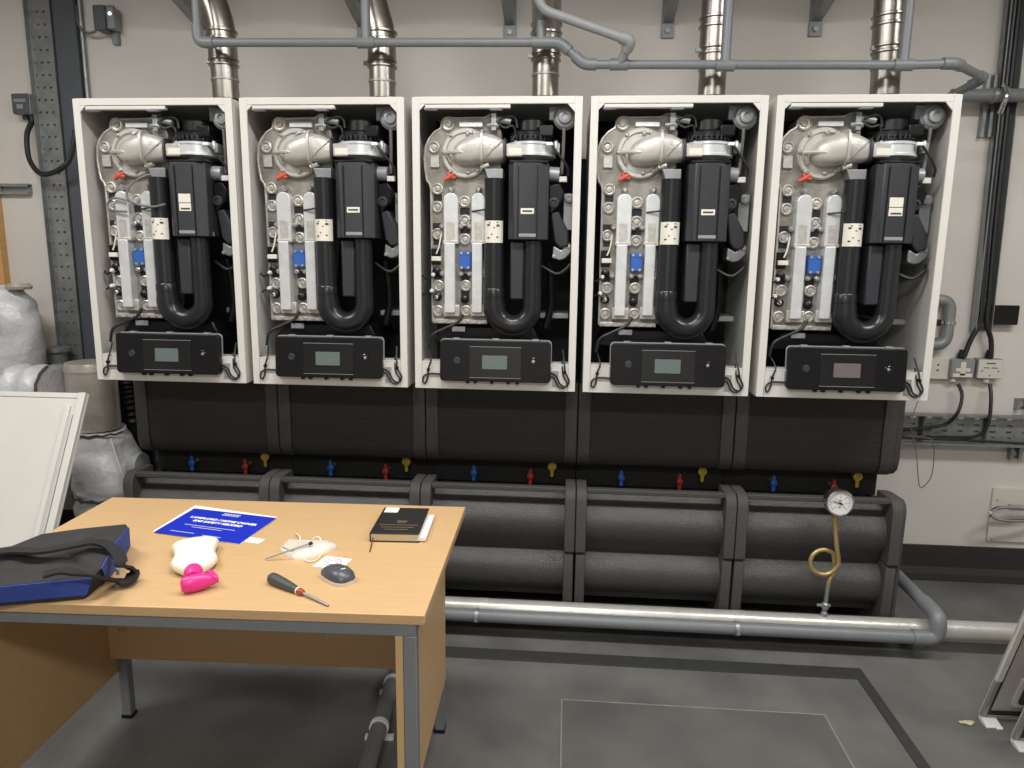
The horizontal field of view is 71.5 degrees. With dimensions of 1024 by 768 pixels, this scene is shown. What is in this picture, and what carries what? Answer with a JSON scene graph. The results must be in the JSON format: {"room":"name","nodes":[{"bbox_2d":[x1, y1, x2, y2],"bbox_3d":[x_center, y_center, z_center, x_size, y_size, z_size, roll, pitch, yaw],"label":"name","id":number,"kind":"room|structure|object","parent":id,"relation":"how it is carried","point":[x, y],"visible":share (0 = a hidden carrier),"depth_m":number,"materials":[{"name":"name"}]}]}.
{"room":"mechanical room","nodes":[
{"label":"mechanical room","id":0,"kind":"room"},
{"bbox_2d":[0,0,1023,547],"bbox_3d":[0.055,-0.602,3.426,7.800,3.000,0.100,1,10,4],"label":"wall","id":1,"kind":"structure","parent":0,"point":[157,56],"depth_m":3.26,"materials":[{"name":"paint"}]},
{"bbox_2d":[0,195,10,284],"bbox_3d":[-2.968,-0.194,3.643,0.860,2.050,0.091,1,10,4],"label":"door","id":2,"kind":"structure","parent":1,"relation":"in","point":[4,264],"depth_m":3.55,"materials":[{"name":"brown wood"}]},
{"bbox_2d":[0,184,32,194],"bbox_3d":[-2.524,-0.959,3.503,0.324,0.051,0.030,1,10,4],"label":"channel","id":3,"kind":"object","parent":1,"relation":"attached to","point":[5,189],"visible":1,"depth_m":3.49,"materials":[{"name":"metal"}]},
{"bbox_2d":[11,93,37,122],"bbox_3d":[-2.324,-1.314,3.400,0.089,0.131,0.076,1,10,4],"label":"switch","id":4,"kind":"object","parent":1,"relation":"attached to","point":[23,104],"visible":1,"depth_m":3.37,"materials":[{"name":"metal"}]},
{"bbox_2d":[24,122,75,176],"bbox_3d":[-2.185,-1.115,3.361,0.292,0.268,0.088,4,11,18],"label":"power cable","id":5,"kind":"object","parent":4,"relation":"attached to","point":[67,162],"visible":0.91,"depth_m":3.35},
{"bbox_2d":[22,0,84,360],"bbox_3d":[-2.220,-1.080,3.445,0.130,2.080,0.030,1,10,4],"label":"cable tray","id":6,"kind":"object","parent":1,"relation":"attached to","point":[34,18],"visible":0.95,"depth_m":3.46,"materials":[{"name":"metal"}]},
{"bbox_2d":[51,0,95,358],"bbox_3d":[-2.095,-1.078,3.445,0.111,2.080,0.034,1,10,4],"label":"vertical trunking","id":7,"kind":"object","parent":1,"relation":"attached to","point":[66,29],"visible":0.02,"depth_m":3.39,"materials":[{"name":"metal"}]},
{"bbox_2d":[76,5,96,33],"bbox_3d":[-1.983,-1.694,3.306,0.128,0.139,0.018,5,11,23],"label":"cable","id":8,"kind":"object","parent":7,"relation":"attached to","point":[77,18],"visible":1,"depth_m":3.32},
{"bbox_2d":[77,0,89,97],"bbox_3d":[-2.023,-1.077,3.441,0.019,2.080,0.019,1,10,4],"label":"conduit","id":9,"kind":"object","parent":1,"relation":"attached to","point":[79,2],"visible":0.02,"depth_m":3.35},
{"bbox_2d":[92,5,120,45],"bbox_3d":[-1.869,-1.672,3.296,0.090,0.172,0.085,1,10,4],"label":"detector","id":10,"kind":"object","parent":1,"relation":"attached to","point":[106,18],"visible":1,"depth_m":3.27,"materials":[{"name":"grey"}]},
{"bbox_2d":[172,0,206,35],"bbox_3d":[-1.452,-1.695,2.986,0.056,0.330,0.620,1,10,4],"label":"wall bracket","id":11,"kind":"object","parent":1,"relation":"attached to","point":[184,6],"visible":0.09,"depth_m":3.13,"materials":[{"name":"metal"}]},
{"bbox_2d":[344,0,360,35],"bbox_3d":[-0.700,-1.676,2.929,0.056,0.330,0.620,1,10,4],"label":"wall bracket","id":12,"kind":"object","parent":1,"relation":"attached to","point":[352,5],"visible":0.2,"depth_m":3.11,"materials":[{"name":"metal"}]},
{"bbox_2d":[501,0,516,37],"bbox_3d":[-0.032,-1.659,2.879,0.056,0.330,0.620,1,10,4],"label":"wall bracket","id":13,"kind":"object","parent":1,"relation":"attached to","point":[508,6],"visible":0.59,"depth_m":3.15,"materials":[{"name":"metal"}]},
{"bbox_2d":[59,509,1023,584],"bbox_3d":[0.032,0.813,3.592,7.800,0.155,0.070,1,10,4],"label":"baseboard","id":14,"kind":"structure","parent":1,"relation":"attached to","point":[976,564],"depth_m":3.44,"materials":[{"name":"plastic"}]},
{"bbox_2d":[661,0,678,38],"bbox_3d":[0.665,-1.641,2.827,0.056,0.330,0.620,1,10,4],"label":"wall bracket","id":15,"kind":"object","parent":1,"relation":"attached to","point":[669,7],"visible":1,"depth_m":3.12,"materials":[{"name":"metal"}]},
{"bbox_2d":[808,0,834,36],"bbox_3d":[1.298,-1.625,2.779,0.056,0.330,0.620,1,10,4],"label":"wall bracket","id":16,"kind":"object","parent":1,"relation":"attached to","point":[819,9],"visible":1,"depth_m":3.07,"materials":[{"name":"metal"}]},
{"bbox_2d":[935,306,942,338],"bbox_3d":[1.946,-0.283,3.264,0.085,0.149,0.033,1,10,4],"label":"fused spur","id":17,"kind":"object","parent":1,"relation":"attached to","point":[940,308],"visible":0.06,"depth_m":3.25,"materials":[{"name":"plastic"}]},
{"bbox_2d":[930,356,950,379],"bbox_3d":[1.957,-0.074,3.302,0.140,0.104,0.030,1,10,4],"label":"wall socket","id":18,"kind":"object","parent":1,"relation":"attached to","point":[940,365],"visible":0.52,"depth_m":3.29,"materials":[{"name":"plastic"}]},
{"bbox_2d":[933,294,955,350],"bbox_3d":[1.933,-0.280,3.237,0.142,0.256,0.090,1,10,4],"label":"drain pipe","id":19,"kind":"object","parent":1,"relation":"attached to","point":[948,322],"visible":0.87,"depth_m":3.20,"materials":[{"name":"metal"}]},
{"bbox_2d":[948,350,974,381],"bbox_3d":[2.067,-0.083,3.280,0.107,0.150,0.052,1,10,4],"label":"switch","id":20,"kind":"object","parent":1,"relation":"attached to","point":[959,367],"visible":0.99,"depth_m":3.26,"materials":[{"name":"plastic"}]},
{"bbox_2d":[903,383,963,430],"bbox_3d":[1.929,0.113,3.279,0.280,0.236,0.060,1,10,4],"label":"power cable","id":21,"kind":"object","parent":20,"relation":"hanging from","point":[956,414],"visible":0.92,"depth_m":3.27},
{"bbox_2d":[901,412,1023,447],"bbox_3d":[2.701,0.223,3.268,2.440,0.146,0.083,1,10,4],"label":"cable tray","id":22,"kind":"object","parent":1,"relation":"attached to","point":[1001,422],"visible":0.5,"depth_m":3.31,"materials":[{"name":"metal"}]},
{"bbox_2d":[905,401,934,487],"bbox_3d":[1.877,0.276,3.269,0.141,0.431,0.036,1,10,4],"label":"wire","id":23,"kind":"object","parent":22,"relation":"hanging from","point":[912,436],"visible":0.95,"depth_m":3.27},
{"bbox_2d":[902,437,1023,444],"bbox_3d":[2.157,0.266,3.275,0.780,0.027,0.012,1,10,4],"label":"power cable","id":24,"kind":"object","parent":22,"relation":"on","point":[915,438],"visible":0.86,"depth_m":3.27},
{"bbox_2d":[950,87,1023,103],"bbox_3d":[2.881,-1.204,2.979,2.030,0.063,0.127,1,10,4],"label":"pipe","id":25,"kind":"object","parent":1,"relation":"attached to","point":[993,95],"visible":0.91,"depth_m":2.99,"materials":[{"name":"grey plastic"}]},
{"bbox_2d":[997,83,1009,113],"bbox_3d":[2.053,-1.193,2.970,0.027,0.125,0.051,1,10,4],"label":"hook","id":26,"kind":"object","parent":25,"relation":"attached to","point":[1004,86],"visible":1,"depth_m":2.96,"materials":[{"name":"silver metal"}]},
{"bbox_2d":[976,73,998,137],"bbox_3d":[2.066,-1.208,3.092,0.045,0.261,0.030,1,10,4],"label":"channel","id":27,"kind":"object","parent":1,"relation":"attached to","point":[986,114],"visible":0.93,"depth_m":3.09,"materials":[{"name":"metal"}]},
{"bbox_2d":[973,350,1003,382],"bbox_3d":[2.187,-0.081,3.272,0.112,0.152,0.051,1,10,4],"label":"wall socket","id":28,"kind":"object","parent":1,"relation":"attached to","point":[986,368],"visible":0.97,"depth_m":3.25,"materials":[{"name":"plastic"}]},
{"bbox_2d":[902,384,992,438],"bbox_3d":[1.995,0.127,3.276,0.401,0.266,0.060,1,10,4],"label":"power cable","id":29,"kind":"object","parent":28,"relation":"hanging from","point":[990,388],"visible":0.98,"depth_m":3.25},
{"bbox_2d":[970,0,1023,331],"bbox_3d":[2.127,-1.116,3.081,0.100,1.780,0.050,1,10,4],"label":"cable tray","id":30,"kind":"object","parent":1,"relation":"attached to","point":[1020,50],"visible":0.46,"depth_m":3.12,"materials":[{"name":"metal"}]},
{"bbox_2d":[962,0,1014,357],"bbox_3d":[2.098,-1.040,3.081,0.068,1.870,0.028,1,10,4],"label":"power cable","id":31,"kind":"object","parent":30,"relation":"attached to","point":[983,286],"visible":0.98,"depth_m":3.11,"materials":[{"name":"rubber"}]},
{"bbox_2d":[984,0,1022,356],"bbox_3d":[2.152,-1.041,3.077,0.100,1.866,0.028,1,10,4],"label":"power cable","id":32,"kind":"object","parent":30,"relation":"attached to","point":[1019,2],"visible":0.99,"depth_m":3.10,"materials":[{"name":"rubber"}]},
{"bbox_2d":[985,487,1023,541],"bbox_3d":[2.495,0.629,3.390,0.420,0.266,0.017,1,10,4],"label":"plate","id":33,"kind":"object","parent":1,"relation":"attached to","point":[1000,531],"visible":0.98,"depth_m":3.40,"materials":[{"name":"plastic"}]},
{"bbox_2d":[988,504,1023,521],"bbox_3d":[2.384,0.601,3.325,0.380,0.080,0.053,-1,10,-9],"label":"hose","id":34,"kind":"object","parent":33,"relation":"attached to","point":[1015,507],"visible":1,"depth_m":3.29,"materials":[{"name":"silver metal"}]},
{"bbox_2d":[989,305,1019,324],"bbox_3d":[2.220,-0.315,3.231,0.130,0.088,0.045,1,10,4],"label":"junction box","id":35,"kind":"object","parent":1,"relation":"attached to","point":[1003,314],"visible":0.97,"depth_m":3.21,"materials":[{"name":"black plastic"}]},
{"bbox_2d":[1006,447,1022,459],"bbox_3d":[2.359,0.327,3.341,0.050,0.055,0.030,1,10,4],"label":"channel","id":36,"kind":"object","parent":1,"relation":"attached to","point":[1012,453],"visible":0.92,"depth_m":3.33,"materials":[{"name":"metal"}]},
{"bbox_2d":[1013,398,1023,409],"bbox_3d":[2.362,0.094,3.299,0.050,0.052,0.030,1,10,4],"label":"channel","id":37,"kind":"object","parent":1,"relation":"attached to","point":[1018,402],"visible":1,"depth_m":3.30,"materials":[{"name":"metal"}]},
{"bbox_2d":[19,580,1023,767],"bbox_3d":[-0.196,1.431,0.776,7.800,0.080,5.850,1,10,4],"label":"floor","id":38,"kind":"structure","parent":0,"point":[499,713],"depth_m":2.48,"materials":[{"name":"paint"}]},
{"bbox_2d":[0,283,45,376],"bbox_3d":[-2.457,0.203,3.427,0.505,1.366,0.269,1,10,4],"label":"jacket","id":39,"kind":"object","parent":38,"relation":"on","point":[22,339],"visible":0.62,"depth_m":3.27,"materials":[{"name":"fabric"}]},
{"bbox_2d":[46,345,70,364],"bbox_3d":[-2.259,-0.055,3.550,0.119,0.264,0.119,1,10,4],"label":"flange","id":40,"kind":"object","parent":39,"relation":"attached to","point":[55,354],"visible":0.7,"depth_m":3.50,"materials":[{"name":"grey plastic"}]},
{"bbox_2d":[0,391,89,547],"bbox_3d":[-1.992,0.540,2.661,0.600,0.960,0.521,1,10,4],"label":"door","id":41,"kind":"structure","parent":38,"relation":"on","point":[40,432],"depth_m":2.73,"materials":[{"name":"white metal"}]},
{"bbox_2d":[70,423,141,517],"bbox_3d":[-1.843,0.560,3.293,0.345,0.726,0.325,1,10,4],"label":"insulation","id":42,"kind":"object","parent":38,"relation":"on","point":[98,473],"visible":0.44,"depth_m":3.13,"materials":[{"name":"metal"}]},
{"bbox_2d":[63,359,121,432],"bbox_3d":[-1.889,0.050,3.208,0.210,0.303,0.210,1,10,4],"label":"pipe","id":43,"kind":"object","parent":42,"relation":"on","point":[103,411],"visible":0.57,"depth_m":3.13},
{"bbox_2d":[0,363,65,392],"bbox_3d":[-2.088,0.034,3.129,0.182,0.248,0.248,1,10,4],"label":"jacket","id":44,"kind":"object","parent":43,"relation":"attached to","point":[25,377],"visible":0.44,"depth_m":3.05,"materials":[{"name":"fabric"}]},
{"bbox_2d":[118,380,158,470],"bbox_3d":[-1.858,0.362,3.516,0.223,1.028,0.164,1,10,4],"label":"corrugated hose","id":45,"kind":"object","parent":38,"relation":"on","point":[126,387],"visible":0.16,"depth_m":3.40,"materials":[{"name":"black plastic"}]},
{"bbox_2d":[123,464,294,501],"bbox_3d":[-1.300,0.637,3.217,0.627,0.601,0.455,1,10,4],"label":"insulation","id":46,"kind":"object","parent":38,"relation":"on","point":[141,481],"visible":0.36,"depth_m":3.01,"materials":[{"name":"plastic"}]},
{"bbox_2d":[125,452,149,471],"bbox_3d":[-1.648,0.362,3.142,0.045,0.124,0.124,1,10,4],"label":"disc","id":47,"kind":"object","parent":46,"relation":"attached to","point":[136,459],"visible":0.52,"depth_m":3.11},
{"bbox_2d":[133,380,292,472],"bbox_3d":[-1.290,0.159,3.197,0.627,0.470,0.325,1,10,4],"label":"insulation","id":48,"kind":"object","parent":46,"relation":"on","point":[222,425],"visible":0.59,"depth_m":3.05,"materials":[{"name":"plastic"}]},
{"bbox_2d":[188,455,199,470],"bbox_3d":[-1.419,0.347,3.179,0.030,0.070,0.064,1,10,4],"label":"valve","id":49,"kind":"object","parent":48,"relation":"attached to","point":[192,462],"visible":1,"depth_m":3.15,"materials":[{"name":"blue metal"}]},
{"bbox_2d":[242,459,251,474],"bbox_3d":[-1.176,0.361,3.162,0.030,0.070,0.064,1,10,4],"label":"valve","id":50,"kind":"object","parent":48,"relation":"attached to","point":[245,466],"visible":1,"depth_m":3.14,"materials":[{"name":"red metal"}]},
{"bbox_2d":[0,497,464,767],"bbox_3d":[-0.746,0.797,1.992,1.154,0.730,0.736,1,10,4],"label":"office desk","id":51,"kind":"object","parent":38,"relation":"on","point":[55,656],"visible":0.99,"depth_m":1.90,"materials":[{"name":"brown wood"}]},
{"bbox_2d":[0,524,139,605],"bbox_3d":[-1.126,0.416,1.724,0.369,0.102,0.480,-6,12,-33],"label":"shoulder bag","id":52,"kind":"object","parent":51,"relation":"on","point":[69,564],"visible":1,"depth_m":1.65,"materials":[{"name":"fabric"}]},
{"bbox_2d":[170,536,218,592],"bbox_3d":[-0.790,0.443,1.768,0.116,0.043,0.284,-3,11,-22],"label":"spray bottle","id":53,"kind":"object","parent":51,"relation":"on","point":[193,556],"visible":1,"depth_m":1.75,"materials":[{"name":"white plastic"}]},
{"bbox_2d":[153,505,276,544],"bbox_3d":[-0.865,0.407,2.078,0.322,0.004,0.219,3,10,15],"label":"pad","id":54,"kind":"object","parent":51,"relation":"on","point":[229,526],"visible":0.99,"depth_m":2.06,"materials":[{"name":"blue paper"}]},
{"bbox_2d":[171,513,240,537],"bbox_3d":[-0.863,0.407,2.070,0.173,0.001,0.165,4,11,17],"label":"print","id":55,"kind":"object","parent":54,"relation":"on","point":[218,525],"depth_m":2.06,"materials":[{"name":"paper"}]},
{"bbox_2d":[265,541,312,559],"bbox_3d":[-0.578,0.435,1.849,0.121,0.031,0.022,-4,11,-25],"label":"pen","id":56,"kind":"object","parent":51,"relation":"on","point":[311,542],"visible":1,"depth_m":1.84,"materials":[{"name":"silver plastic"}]},
{"bbox_2d":[267,572,328,606],"bbox_3d":[-0.496,0.476,1.657,0.209,0.029,0.029,7,12,32],"label":"screwdriver","id":57,"kind":"object","parent":51,"relation":"on","point":[274,579],"visible":1,"depth_m":1.67,"materials":[{"name":"plastic"}]},
{"bbox_2d":[280,533,336,561],"bbox_3d":[-0.563,0.433,1.907,0.182,0.021,0.124,7,12,31],"label":"mask","id":58,"kind":"object","parent":51,"relation":"on","point":[320,547],"visible":1,"depth_m":1.88,"materials":[{"name":"fabric"}]},
{"bbox_2d":[312,556,351,567],"bbox_3d":[-0.460,0.458,1.824,0.077,0.002,0.068,3,10,14],"label":"printed card","id":59,"kind":"object","parent":51,"relation":"on","point":[327,560],"visible":0.77,"depth_m":1.83,"materials":[{"name":"white paper"}]},
{"bbox_2d":[320,564,355,587],"bbox_3d":[-0.424,0.458,1.732,0.097,0.036,0.063,9,13,41],"label":"computer mouse","id":60,"kind":"object","parent":51,"relation":"on","point":[336,575],"visible":1,"depth_m":1.71,"materials":[{"name":"black plastic"}]},
{"bbox_2d":[369,507,434,551],"bbox_3d":[-0.313,0.412,2.024,0.155,0.026,0.274,1,10,1],"label":"black diary","id":61,"kind":"object","parent":51,"relation":"on","point":[398,525],"visible":1,"depth_m":2.02,"materials":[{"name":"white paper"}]},
{"bbox_2d":[269,469,426,505],"bbox_3d":[-0.672,0.653,3.170,0.627,0.601,0.455,1,10,4],"label":"insulation","id":62,"kind":"object","parent":38,"relation":"on","point":[285,486],"visible":0.36,"depth_m":2.97,"materials":[{"name":"plastic"}]},
{"bbox_2d":[277,382,431,477],"bbox_3d":[-0.662,0.175,3.150,0.627,0.470,0.325,1,10,4],"label":"insulation","id":63,"kind":"object","parent":62,"relation":"on","point":[361,429],"visible":0.6,"depth_m":3.00,"materials":[{"name":"plastic"}]},
{"bbox_2d":[358,669,395,767],"bbox_3d":[-0.420,1.094,2.220,0.090,0.073,0.829,1,10,1],"label":"pipe","id":64,"kind":"object","parent":38,"relation":"on","point":[379,725],"visible":0.8,"depth_m":2.24,"materials":[{"name":"metal"}]},
{"bbox_2d":[420,474,575,601],"bbox_3d":[-0.044,0.669,3.122,0.627,0.601,0.455,1,10,4],"label":"insulation","id":65,"kind":"object","parent":38,"relation":"on","point":[512,536],"visible":0.68,"depth_m":2.94,"materials":[{"name":"black plastic"}]},
{"bbox_2d":[426,371,577,483],"bbox_3d":[-0.034,0.191,3.103,0.627,0.470,0.325,1,10,4],"label":"insulation","id":66,"kind":"object","parent":65,"relation":"on","point":[505,434],"visible":0.77,"depth_m":2.95,"materials":[{"name":"plastic"}]},
{"bbox_2d":[573,159,585,557],"bbox_3d":[-0.017,-0.037,3.298,3.130,1.930,0.050,1,10,4],"label":"rack","id":67,"kind":"object","parent":38,"relation":"on","point":[583,161],"visible":0.02,"depth_m":3.16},
{"bbox_2d":[72,98,253,382],"bbox_3d":[-1.294,-0.573,2.954,0.602,1.045,0.632,1,10,4],"label":"boiler","id":68,"kind":"object","parent":67,"relation":"attached to","point":[162,189],"visible":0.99,"depth_m":2.71,"materials":[{"name":"metal"}]},
{"bbox_2d":[109,130,179,172],"bbox_3d":[-1.393,-0.873,2.684,0.237,0.154,0.148,1,10,4],"label":"housing","id":69,"kind":"object","parent":68,"relation":"attached to","point":[130,151],"depth_m":2.65,"materials":[{"name":"metal"}]},
{"bbox_2d":[155,283,177,291],"bbox_3d":[-1.324,-0.370,2.730,0.078,0.034,0.078,1,10,4],"label":"socket","id":70,"kind":"object","parent":68,"relation":"attached to","point":[159,287],"depth_m":2.70,"materials":[{"name":"plastic"}]},
{"bbox_2d":[209,107,226,172],"bbox_3d":[-1.075,-0.907,2.649,0.099,0.237,0.056,1,10,4],"label":"pipe","id":71,"kind":"object","parent":68,"relation":"attached to","point":[217,116],"depth_m":2.64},
{"bbox_2d":[200,0,239,101],"bbox_3d":[-1.153,-1.353,2.760,0.228,0.565,0.160,1,10,4],"label":"flue pipe","id":72,"kind":"object","parent":68,"relation":"on","point":[223,62],"visible":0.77,"depth_m":2.73,"materials":[{"name":"silver metal"}]},
{"bbox_2d":[239,97,414,387],"bbox_3d":[-0.666,-0.557,2.906,0.602,1.045,0.632,1,10,4],"label":"boiler","id":73,"kind":"object","parent":67,"relation":"attached to","point":[328,181],"visible":0.98,"depth_m":2.66,"materials":[{"name":"metal"}]},
{"bbox_2d":[272,130,340,173],"bbox_3d":[-0.765,-0.857,2.637,0.237,0.154,0.148,1,10,4],"label":"housing","id":74,"kind":"object","parent":73,"relation":"attached to","point":[293,151],"depth_m":2.60,"materials":[{"name":"metal"}]},
{"bbox_2d":[317,286,337,294],"bbox_3d":[-0.696,-0.354,2.683,0.078,0.034,0.078,1,10,4],"label":"socket","id":75,"kind":"object","parent":73,"relation":"attached to","point":[321,290],"depth_m":2.65,"materials":[{"name":"plastic"}]},
{"bbox_2d":[357,0,397,96],"bbox_3d":[-0.518,-1.318,2.716,0.202,0.526,0.160,1,10,4],"label":"flue pipe","id":76,"kind":"object","parent":73,"relation":"on","point":[381,62],"visible":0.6,"depth_m":2.69,"materials":[{"name":"silver metal"}]},
{"bbox_2d":[376,106,396,173],"bbox_3d":[-0.447,-0.892,2.602,0.099,0.237,0.056,1,10,4],"label":"pipe","id":77,"kind":"object","parent":73,"relation":"attached to","point":[387,116],"depth_m":2.59,"materials":[{"name":"metal"}]},
{"bbox_2d":[412,96,582,391],"bbox_3d":[-0.038,-0.541,2.859,0.602,1.045,0.632,1,10,4],"label":"boiler","id":78,"kind":"object","parent":67,"relation":"attached to","point":[497,179],"visible":1,"depth_m":2.62,"materials":[{"name":"white metal"}]},
{"bbox_2d":[441,129,507,173],"bbox_3d":[-0.137,-0.841,2.589,0.237,0.154,0.148,1,10,4],"label":"housing","id":79,"kind":"object","parent":78,"relation":"attached to","point":[463,151],"depth_m":2.55,"materials":[{"name":"metal"}]},
{"bbox_2d":[483,288,503,297],"bbox_3d":[-0.068,-0.338,2.635,0.078,0.034,0.078,1,10,4],"label":"socket","id":80,"kind":"object","parent":78,"relation":"attached to","point":[487,292],"depth_m":2.60,"materials":[{"name":"plastic"}]},
{"bbox_2d":[487,222,499,238],"bbox_3d":[-0.067,-0.554,2.562,0.044,0.059,0.008,1,10,4],"label":"label","id":81,"kind":"object","parent":78,"relation":"attached to","point":[493,228],"depth_m":2.56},
{"bbox_2d":[528,0,562,95],"bbox_3d":[0.122,-1.312,2.574,0.160,0.579,0.340,1,10,4],"label":"flue pipe","id":82,"kind":"object","parent":78,"relation":"on","point":[545,71],"visible":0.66,"depth_m":2.64,"materials":[{"name":"silver metal"}]},
{"bbox_2d":[191,0,988,93],"bbox_3d":[0.304,-1.366,2.536,2.982,0.579,0.330,0,10,-2],"label":"pipe","id":83,"kind":"object","parent":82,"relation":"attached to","point":[725,63],"visible":0.99,"depth_m":2.54,"materials":[{"name":"grey plastic"}]},
{"bbox_2d":[549,105,574,174],"bbox_3d":[0.181,-0.876,2.555,0.099,0.237,0.056,1,10,4],"label":"pipe","id":84,"kind":"object","parent":78,"relation":"attached to","point":[563,117],"depth_m":2.54,"materials":[{"name":"metal"}]},
{"bbox_2d":[580,95,768,395],"bbox_3d":[0.590,-0.525,2.812,0.602,1.045,0.632,1,10,4],"label":"boiler","id":85,"kind":"object","parent":67,"relation":"attached to","point":[674,183],"visible":1,"depth_m":2.57,"materials":[{"name":"metal"}]},
{"bbox_2d":[616,129,685,174],"bbox_3d":[0.491,-0.825,2.542,0.237,0.154,0.148,1,10,4],"label":"housing","id":86,"kind":"object","parent":85,"relation":"attached to","point":[638,151],"depth_m":2.50,"materials":[{"name":"metal"}]},
{"bbox_2d":[655,291,676,299],"bbox_3d":[0.560,-0.322,2.588,0.078,0.034,0.078,1,10,4],"label":"socket","id":87,"kind":"object","parent":85,"relation":"attached to","point":[659,295],"depth_m":2.56,"materials":[{"name":"plastic"}]},
{"bbox_2d":[695,0,726,94],"bbox_3d":[0.747,-1.342,2.610,0.160,0.640,0.160,1,10,4],"label":"flue pipe","id":88,"kind":"object","parent":85,"relation":"on","point":[710,82],"visible":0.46,"depth_m":2.59,"materials":[{"name":"silver metal"}]},
{"bbox_2d":[727,104,757,174],"bbox_3d":[0.809,-0.860,2.507,0.099,0.237,0.056,1,10,4],"label":"switch","id":89,"kind":"object","parent":85,"relation":"attached to","point":[744,117],"depth_m":2.49,"materials":[{"name":"metal"}]},
{"bbox_2d":[748,94,962,400],"bbox_3d":[1.218,-0.509,2.765,0.602,1.045,0.632,1,10,4],"label":"boiler","id":90,"kind":"object","parent":67,"relation":"attached to","point":[857,188],"visible":1,"depth_m":2.52,"materials":[{"name":"plastic"}]},
{"bbox_2d":[797,129,873,174],"bbox_3d":[1.119,-0.809,2.495,0.237,0.154,0.148,1,10,4],"label":"housing","id":91,"kind":"object","parent":90,"relation":"attached to","point":[819,151],"depth_m":2.46,"materials":[{"name":"metal"}]},
{"bbox_2d":[833,293,856,302],"bbox_3d":[1.188,-0.306,2.541,0.078,0.034,0.078,1,10,4],"label":"socket","id":92,"kind":"object","parent":90,"relation":"attached to","point":[837,297],"depth_m":2.51,"materials":[{"name":"plastic"}]},
{"bbox_2d":[869,0,903,93],"bbox_3d":[1.369,-1.327,2.563,0.160,0.642,0.160,1,10,4],"label":"flue pipe","id":93,"kind":"object","parent":90,"relation":"on","point":[886,20],"visible":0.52,"depth_m":2.55,"materials":[{"name":"silver metal"}]},
{"bbox_2d":[912,104,945,169],"bbox_3d":[1.437,-0.844,2.460,0.099,0.237,0.056,1,10,4],"label":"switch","id":94,"kind":"object","parent":90,"relation":"attached to","point":[930,117],"depth_m":2.45,"materials":[{"name":"metal"}]},
{"bbox_2d":[573,478,736,609],"bbox_3d":[0.584,0.685,3.075,0.627,0.601,0.455,1,10,4],"label":"insulation","id":95,"kind":"object","parent":38,"relation":"on","point":[630,541],"visible":0.85,"depth_m":2.89,"materials":[{"name":"plastic"}]},
{"bbox_2d":[575,371,736,488],"bbox_3d":[0.594,0.207,3.055,0.627,0.470,0.325,1,10,4],"label":"insulation","id":96,"kind":"object","parent":95,"relation":"on","point":[654,439],"visible":0.75,"depth_m":2.90,"materials":[{"name":"plastic"}]},
{"bbox_2d":[698,468,706,481],"bbox_3d":[0.801,0.377,3.010,0.036,0.064,0.058,1,10,4],"label":"drain cock","id":97,"kind":"object","parent":96,"relation":"attached to","point":[702,471],"visible":0.91,"depth_m":2.98,"materials":[{"name":"gold metal"}]},
{"bbox_2d":[445,646,930,767],"bbox_3d":[-0.319,1.271,1.428,3.048,0.004,2.767,1,10,4],"label":"floor stripe","id":98,"kind":"structure","parent":38,"relation":"on","point":[450,651],"depth_m":2.68,"materials":[{"name":"paint"}]},
{"bbox_2d":[445,570,946,648],"bbox_3d":[0.034,0.865,3.093,3.281,0.203,0.610,1,10,4],"label":"pipe","id":99,"kind":"object","parent":38,"relation":"on","point":[935,634],"visible":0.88,"depth_m":2.76,"materials":[{"name":"grey metal"}]},
{"bbox_2d":[560,699,854,767],"bbox_3d":[0.577,1.187,1.992,0.888,0.013,0.900,1,10,4],"label":"floor hatch","id":100,"kind":"object","parent":38,"relation":"on","point":[593,734],"visible":1,"depth_m":2.27,"materials":[{"name":"paint"}]},
{"bbox_2d":[445,596,1017,642],"bbox_3d":[0.476,0.957,2.879,4.200,0.132,0.086,1,10,4],"label":"pipe","id":101,"kind":"object","parent":38,"relation":"on","point":[960,630],"visible":0.37,"depth_m":2.81,"materials":[{"name":"silver metal"}]},
{"bbox_2d":[808,487,854,617],"bbox_3d":[1.215,0.654,2.738,0.126,0.539,0.088,1,10,4],"label":"pressure gauge","id":102,"kind":"object","parent":101,"relation":"on","point":[839,502],"visible":1,"depth_m":2.73,"materials":[{"name":"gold metal"}]},
{"bbox_2d":[728,485,906,616],"bbox_3d":[1.219,0.701,3.027,0.641,0.601,0.455,1,10,4],"label":"insulation","id":103,"kind":"object","parent":38,"relation":"on","point":[777,532],"visible":0.68,"depth_m":2.84,"materials":[{"name":"plastic"}]},
{"bbox_2d":[723,391,905,494],"bbox_3d":[1.234,0.223,3.007,0.651,0.470,0.325,1,10,4],"label":"insulation","id":104,"kind":"object","parent":103,"relation":"on","point":[807,444],"visible":0.6,"depth_m":2.85,"materials":[{"name":"plastic"}]},
{"bbox_2d":[768,475,776,491],"bbox_3d":[1.093,0.411,2.990,0.030,0.070,0.064,1,10,4],"label":"valve","id":105,"kind":"object","parent":104,"relation":"attached to","point":[773,482],"visible":1,"depth_m":2.96,"materials":[{"name":"blue metal"}]},
{"bbox_2d":[851,473,862,487],"bbox_3d":[1.429,0.393,2.963,0.036,0.064,0.058,1,10,4],"label":"drain cock","id":106,"kind":"object","parent":104,"relation":"attached to","point":[857,477],"visible":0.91,"depth_m":2.94,"materials":[{"name":"gold metal"}]},
{"bbox_2d":[978,610,1023,729],"bbox_3d":[1.862,0.807,2.199,0.607,0.720,0.254,1,10,4],"label":"boiler cover","id":107,"kind":"object","parent":38,"relation":"on","point":[1004,698],"visible":1,"depth_m":2.32,"materials":[{"name":"white metal"}]},
{"bbox_2d":[1010,708,1023,752],"bbox_3d":[1.889,0.828,2.086,0.607,0.720,0.254,1,10,4],"label":"boiler cover","id":108,"kind":"object","parent":38,"relation":"on","point":[1017,735],"visible":1,"depth_m":2.24,"materials":[{"name":"white metal"}]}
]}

